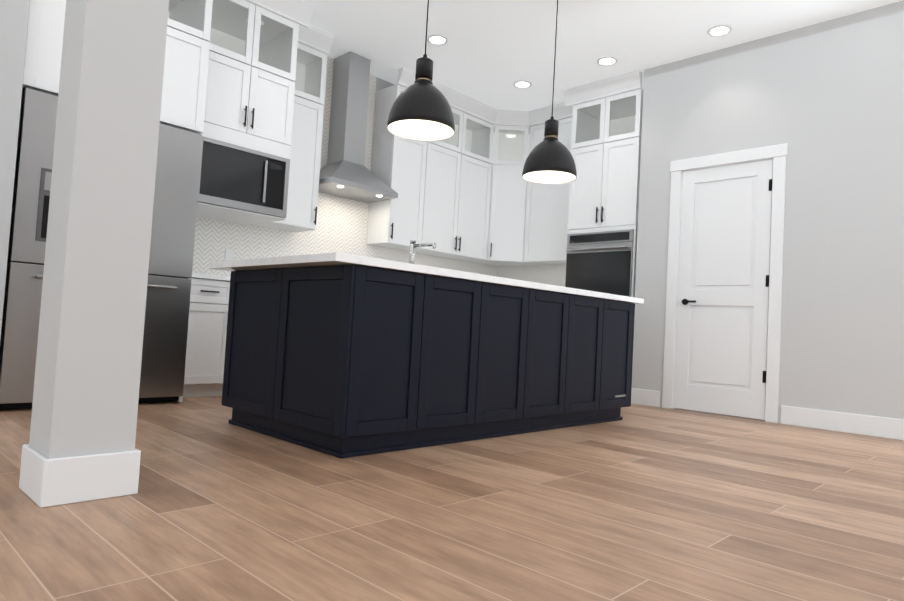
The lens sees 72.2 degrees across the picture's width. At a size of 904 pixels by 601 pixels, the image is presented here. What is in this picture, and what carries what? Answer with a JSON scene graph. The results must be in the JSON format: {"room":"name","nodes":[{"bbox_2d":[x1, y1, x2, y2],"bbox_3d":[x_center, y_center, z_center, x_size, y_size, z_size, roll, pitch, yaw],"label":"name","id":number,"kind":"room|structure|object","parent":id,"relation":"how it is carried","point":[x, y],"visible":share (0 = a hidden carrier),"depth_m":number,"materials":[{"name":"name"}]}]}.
{"room":"kitchen","nodes":[
{"label":"kitchen","id":0,"kind":"room"},
{"bbox_2d":[0,0,29,339],"bbox_3d":[-2.913,-0.974,3.779,0.930,3.190,0.270,1,-4,44],"label":"wall","id":1,"kind":"structure","parent":0,"point":[14,14],"depth_m":3.52,"materials":[{"name":"grey paint"}]},
{"bbox_2d":[22,0,65,94],"bbox_3d":[-2.549,-1.595,4.103,0.769,0.711,0.599,1,-4,44],"label":"upper cabinet","id":2,"kind":"object","parent":1,"relation":"attached to","point":[46,18],"depth_m":3.69,"materials":[{"name":"white wood"}]},
{"bbox_2d":[367,77,394,229],"bbox_3d":[-1.247,-0.781,6.099,0.100,3.190,5.395,1,-4,44],"label":"wall","id":3,"kind":"structure","parent":0,"point":[381,84],"depth_m":6.52,"materials":[{"name":"grey paint"}]},
{"bbox_2d":[160,16,221,138],"bbox_3d":[-2.196,-1.560,4.468,0.769,0.711,0.661,1,-4,44],"label":"upper cabinet","id":4,"kind":"object","parent":3,"relation":"attached to","point":[193,55],"depth_m":4.32,"materials":[{"name":"white wood"}]},
{"bbox_2d":[225,250,233,260],"bbox_3d":[-1.914,-0.373,5.324,0.005,0.115,0.075,1,-4,44],"label":"electrical outlet plate","id":5,"kind":"object","parent":3,"relation":"attached to","point":[229,255],"visible":0.21,"depth_m":5.31,"materials":[{"name":"white plastic"}]},
{"bbox_2d":[214,44,261,143],"bbox_3d":[-1.900,-1.589,4.874,0.629,0.584,0.450,1,-4,44],"label":"upper cabinet","id":6,"kind":"object","parent":3,"relation":"attached to","point":[243,73],"depth_m":4.71,"materials":[{"name":"white wood"}]},
{"bbox_2d":[234,60,297,152],"bbox_3d":[-1.672,-1.566,5.109,0.629,0.584,0.450,1,-4,44],"label":"upper cabinet","id":7,"kind":"object","parent":3,"relation":"attached to","point":[278,98],"depth_m":4.94,"materials":[{"name":"white wood"}]},
{"bbox_2d":[197,136,289,217],"bbox_3d":[-1.803,-0.932,4.945,0.644,0.474,0.748,1,-4,44],"label":"microwave","id":8,"kind":"object","parent":7,"relation":"attached to","point":[233,176],"visible":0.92,"depth_m":4.72,"materials":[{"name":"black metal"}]},
{"bbox_2d":[246,88,324,231],"bbox_3d":[-1.470,-1.244,5.531,0.339,1.188,0.476,1,-4,44],"label":"upper cabinet","id":9,"kind":"object","parent":3,"relation":"attached to","point":[305,157],"depth_m":5.47,"materials":[{"name":"white wood"}]},
{"bbox_2d":[192,56,495,275],"bbox_3d":[-0.842,-1.203,6.431,0.009,2.273,4.214,1,-4,44],"label":"tile backsplash","id":10,"kind":"structure","parent":3,"relation":"attached to","point":[341,225],"depth_m":6.02,"materials":[{"name":"white tile"}]},
{"bbox_2d":[319,51,397,202],"bbox_3d":[-0.935,-1.694,5.970,0.488,1.342,0.775,1,-4,44],"label":"range hood","id":11,"kind":"object","parent":3,"relation":"attached to","point":[345,172],"visible":1,"depth_m":5.94,"materials":[{"name":"silver metal"}]},
{"bbox_2d":[367,124,433,251],"bbox_3d":[-0.547,-1.151,6.486,0.339,1.188,0.521,1,-4,44],"label":"upper cabinet","id":12,"kind":"object","parent":3,"relation":"attached to","point":[406,166],"depth_m":6.35,"materials":[{"name":"white wood"}]},
{"bbox_2d":[415,140,457,256],"bbox_3d":[-0.227,-1.119,6.816,0.339,1.188,0.647,1,-4,44],"label":"upper cabinet","id":13,"kind":"object","parent":3,"relation":"attached to","point":[445,176],"depth_m":6.73,"materials":[{"name":"white wood"}]},
{"bbox_2d":[442,144,493,263],"bbox_3d":[0.155,-1.083,7.177,0.387,1.188,0.646,1,-4,44],"label":"upper cabinet","id":14,"kind":"object","parent":3,"relation":"attached to","point":[472,190],"depth_m":7.07,"materials":[{"name":"white wood"}]},
{"bbox_2d":[466,124,485,151],"bbox_3d":[0.567,-1.827,7.597,0.382,0.452,0.652,1,-4,44],"label":"upper cabinet","id":15,"kind":"object","parent":3,"relation":"attached to","point":[476,138],"depth_m":7.41,"materials":[{"name":"white"}]},
{"bbox_2d":[486,120,529,155],"bbox_3d":[0.800,-1.902,7.379,0.385,0.608,0.652,1,-4,44],"label":"upper cabinet","id":16,"kind":"object","parent":3,"relation":"attached to","point":[514,137],"depth_m":7.31,"materials":[{"name":"white wood"}]},
{"bbox_2d":[486,108,533,123],"bbox_3d":[0.710,-2.139,7.268,0.406,0.156,0.382,1,-4,44],"label":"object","id":17,"kind":"structure","parent":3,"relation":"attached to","point":[493,116],"depth_m":7.24,"materials":[{"name":"white wood"}]},
{"bbox_2d":[486,152,541,266],"bbox_3d":[0.639,-1.043,7.446,0.710,1.186,0.660,1,-4,44],"label":"upper cabinet","id":18,"kind":"object","parent":3,"relation":"attached to","point":[509,192],"depth_m":7.26,"materials":[{"name":"white wood"}]},
{"bbox_2d":[496,264,565,286],"bbox_3d":[1.088,-0.181,7.397,1.410,0.530,0.010,1,-4,44],"label":"tile backsplash","id":19,"kind":"structure","parent":3,"relation":"attached to","point":[554,274],"depth_m":7.46,"materials":[{"name":"white tile"}]},
{"bbox_2d":[526,102,585,264],"bbox_3d":[1.227,-1.313,7.115,0.837,1.760,0.357,1,-4,44],"label":"upper cabinet","id":20,"kind":"object","parent":3,"relation":"attached to","point":[547,214],"depth_m":7.03,"materials":[{"name":"white wood"}]},
{"bbox_2d":[0,396,903,600],"bbox_3d":[0.282,0.699,0.953,9.800,0.050,11.600,1,-4,44],"label":"floor","id":21,"kind":"structure","parent":0,"point":[637,502],"depth_m":2.01,"materials":[{"name":"brown wood"}]},
{"bbox_2d":[19,444,36,495],"bbox_3d":[-1.344,0.567,2.176,0.020,0.145,0.282,1,-4,44],"label":"baseboard","id":22,"kind":"structure","parent":21,"relation":"on","point":[28,453],"depth_m":2.03,"materials":[{"name":"white wood"}]},
{"bbox_2d":[31,448,140,507],"bbox_3d":[-1.156,0.569,1.994,0.020,0.145,0.282,1,-4,44],"label":"baseboard","id":23,"kind":"structure","parent":21,"relation":"on","point":[44,481],"depth_m":1.97,"materials":[{"name":"white wood"}]},
{"bbox_2d":[29,0,168,458],"bbox_3d":[-1.168,-0.951,2.153,0.250,3.190,0.250,1,-4,44],"label":"column","id":24,"kind":"structure","parent":21,"relation":"on","point":[91,322],"depth_m":2.03,"materials":[{"name":"grey paint"}]},
{"bbox_2d":[0,87,201,409],"bbox_3d":[-2.419,-0.271,4.164,0.876,1.874,1.039,1,-4,44],"label":"fridge","id":25,"kind":"object","parent":21,"relation":"on","point":[163,361],"visible":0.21,"depth_m":4.04,"materials":[{"name":"silver metal"}]},
{"bbox_2d":[183,276,229,396],"bbox_3d":[-2.013,0.280,4.802,0.598,0.876,0.449,1,-4,44],"label":"base cabinet","id":26,"kind":"object","parent":21,"relation":"on","point":[206,337],"depth_m":4.59,"materials":[{"name":"white wood"}]},
{"bbox_2d":[192,272,230,279],"bbox_3d":[-0.680,-0.047,6.158,0.621,0.038,4.198,1,-4,44],"label":"countertop","id":27,"kind":"structure","parent":26,"relation":"on","point":[198,276],"depth_m":4.56,"materials":[{"name":"white stone"}]},
{"bbox_2d":[221,264,634,458],"bbox_3d":[0.027,0.360,4.096,1.157,0.877,2.628,1,-4,44],"label":"kitchen island","id":28,"kind":"object","parent":21,"relation":"on","point":[340,355],"depth_m":3.24,"materials":[{"name":"black wood"}]},
{"bbox_2d":[209,252,643,303],"bbox_3d":[0.036,-0.098,4.129,1.235,0.038,2.832,1,-4,44],"label":"island countertop","id":29,"kind":"structure","parent":28,"relation":"on","point":[303,261],"depth_m":3.16,"materials":[{"name":"white stone"}]},
{"bbox_2d":[409,240,435,263],"bbox_3d":[-0.198,-0.275,4.502,0.269,0.324,0.125,1,-4,44],"label":"faucet","id":30,"kind":"object","parent":29,"relation":"on","point":[413,245],"visible":0.52,"depth_m":4.53,"materials":[{"name":"silver metal"}]},
{"bbox_2d":[563,70,642,296],"bbox_3d":[1.633,-0.607,6.427,0.855,3.186,0.683,1,-4,44],"label":"tall cabinet","id":31,"kind":"object","parent":21,"relation":"on","point":[602,229],"visible":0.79,"depth_m":6.22,"materials":[{"name":"white wood"}]},
{"bbox_2d":[245,0,902,125],"bbox_3d":[0.458,-2.533,1.096,9.800,0.050,11.600,1,-4,44],"label":"ceiling","id":32,"kind":"structure","parent":0,"point":[490,52],"depth_m":5.36,"materials":[{"name":"white paint"}]},
{"bbox_2d":[387,0,454,140],"bbox_3d":[-0.140,-1.700,3.594,0.390,1.454,0.390,1,-4,44],"label":"pendant light","id":33,"kind":"object","parent":32,"relation":"hanging from","point":[421,110],"visible":1,"depth_m":3.49,"materials":[{"name":"black metal"}]},
{"bbox_2d":[427,35,447,44],"bbox_3d":[-0.131,-2.338,5.565,0.190,0.008,0.190,1,-4,44],"label":"recessed light","id":34,"kind":"object","parent":32,"relation":"in","point":[437,39],"visible":1,"depth_m":5.56,"materials":[{"name":"white"}]},
{"bbox_2d":[513,81,531,87],"bbox_3d":[0.736,-2.251,6.462,0.190,0.008,0.190,1,-4,44],"label":"recessed light","id":35,"kind":"object","parent":32,"relation":"in","point":[522,84],"visible":1,"depth_m":6.45,"materials":[{"name":"white"}]},
{"bbox_2d":[522,0,576,183],"bbox_3d":[0.740,-1.612,4.504,0.390,1.454,0.390,1,-4,44],"label":"pendant light","id":36,"kind":"object","parent":32,"relation":"hanging from","point":[549,159],"visible":1,"depth_m":4.39,"materials":[{"name":"black metal"}]},
{"bbox_2d":[597,57,617,65],"bbox_3d":[1.454,-2.241,5.809,0.190,0.008,0.190,1,-4,44],"label":"recessed light","id":37,"kind":"object","parent":32,"relation":"in","point":[605,61],"visible":1,"depth_m":5.80,"materials":[{"name":"white"}]},
{"bbox_2d":[707,25,731,36],"bbox_3d":[2.214,-2.229,5.128,0.190,0.008,0.190,1,-4,44],"label":"recessed light","id":38,"kind":"object","parent":32,"relation":"in","point":[718,30],"visible":1,"depth_m":5.12,"materials":[{"name":"white plastic"}]},
{"bbox_2d":[632,0,903,423],"bbox_3d":[4.602,-0.573,3.589,7.280,3.190,0.655,1,-4,44],"label":"wall","id":39,"kind":"structure","parent":0,"point":[824,100],"depth_m":4.83,"materials":[{"name":"grey paint"}]},
{"bbox_2d":[631,388,660,406],"bbox_3d":[1.779,0.894,5.723,0.311,0.145,0.036,1,-4,44],"label":"baseboard","id":40,"kind":"structure","parent":39,"relation":"attached to","point":[638,396],"depth_m":5.69,"materials":[{"name":"white wood"}]},
{"bbox_2d":[674,159,772,419],"bbox_3d":[2.300,-0.103,5.300,0.761,2.130,0.094,1,-4,44],"label":"pantry door","id":41,"kind":"structure","parent":39,"relation":"in","point":[722,312],"depth_m":5.29,"materials":[{"name":"white wood"}]},
{"bbox_2d":[662,143,787,422],"bbox_3d":[2.349,-0.147,5.354,0.983,2.251,0.160,1,-4,44],"label":"door frame","id":42,"kind":"structure","parent":39,"relation":"attached to","point":[777,154],"depth_m":5.16,"materials":[{"name":"white wood"}]},
{"bbox_2d":[781,405,903,439],"bbox_3d":[4.754,0.928,2.828,5.980,0.145,0.015,1,-4,44],"label":"baseboard","id":43,"kind":"structure","parent":39,"relation":"attached to","point":[891,428],"depth_m":4.60,"materials":[{"name":"white wood"}]}
]}

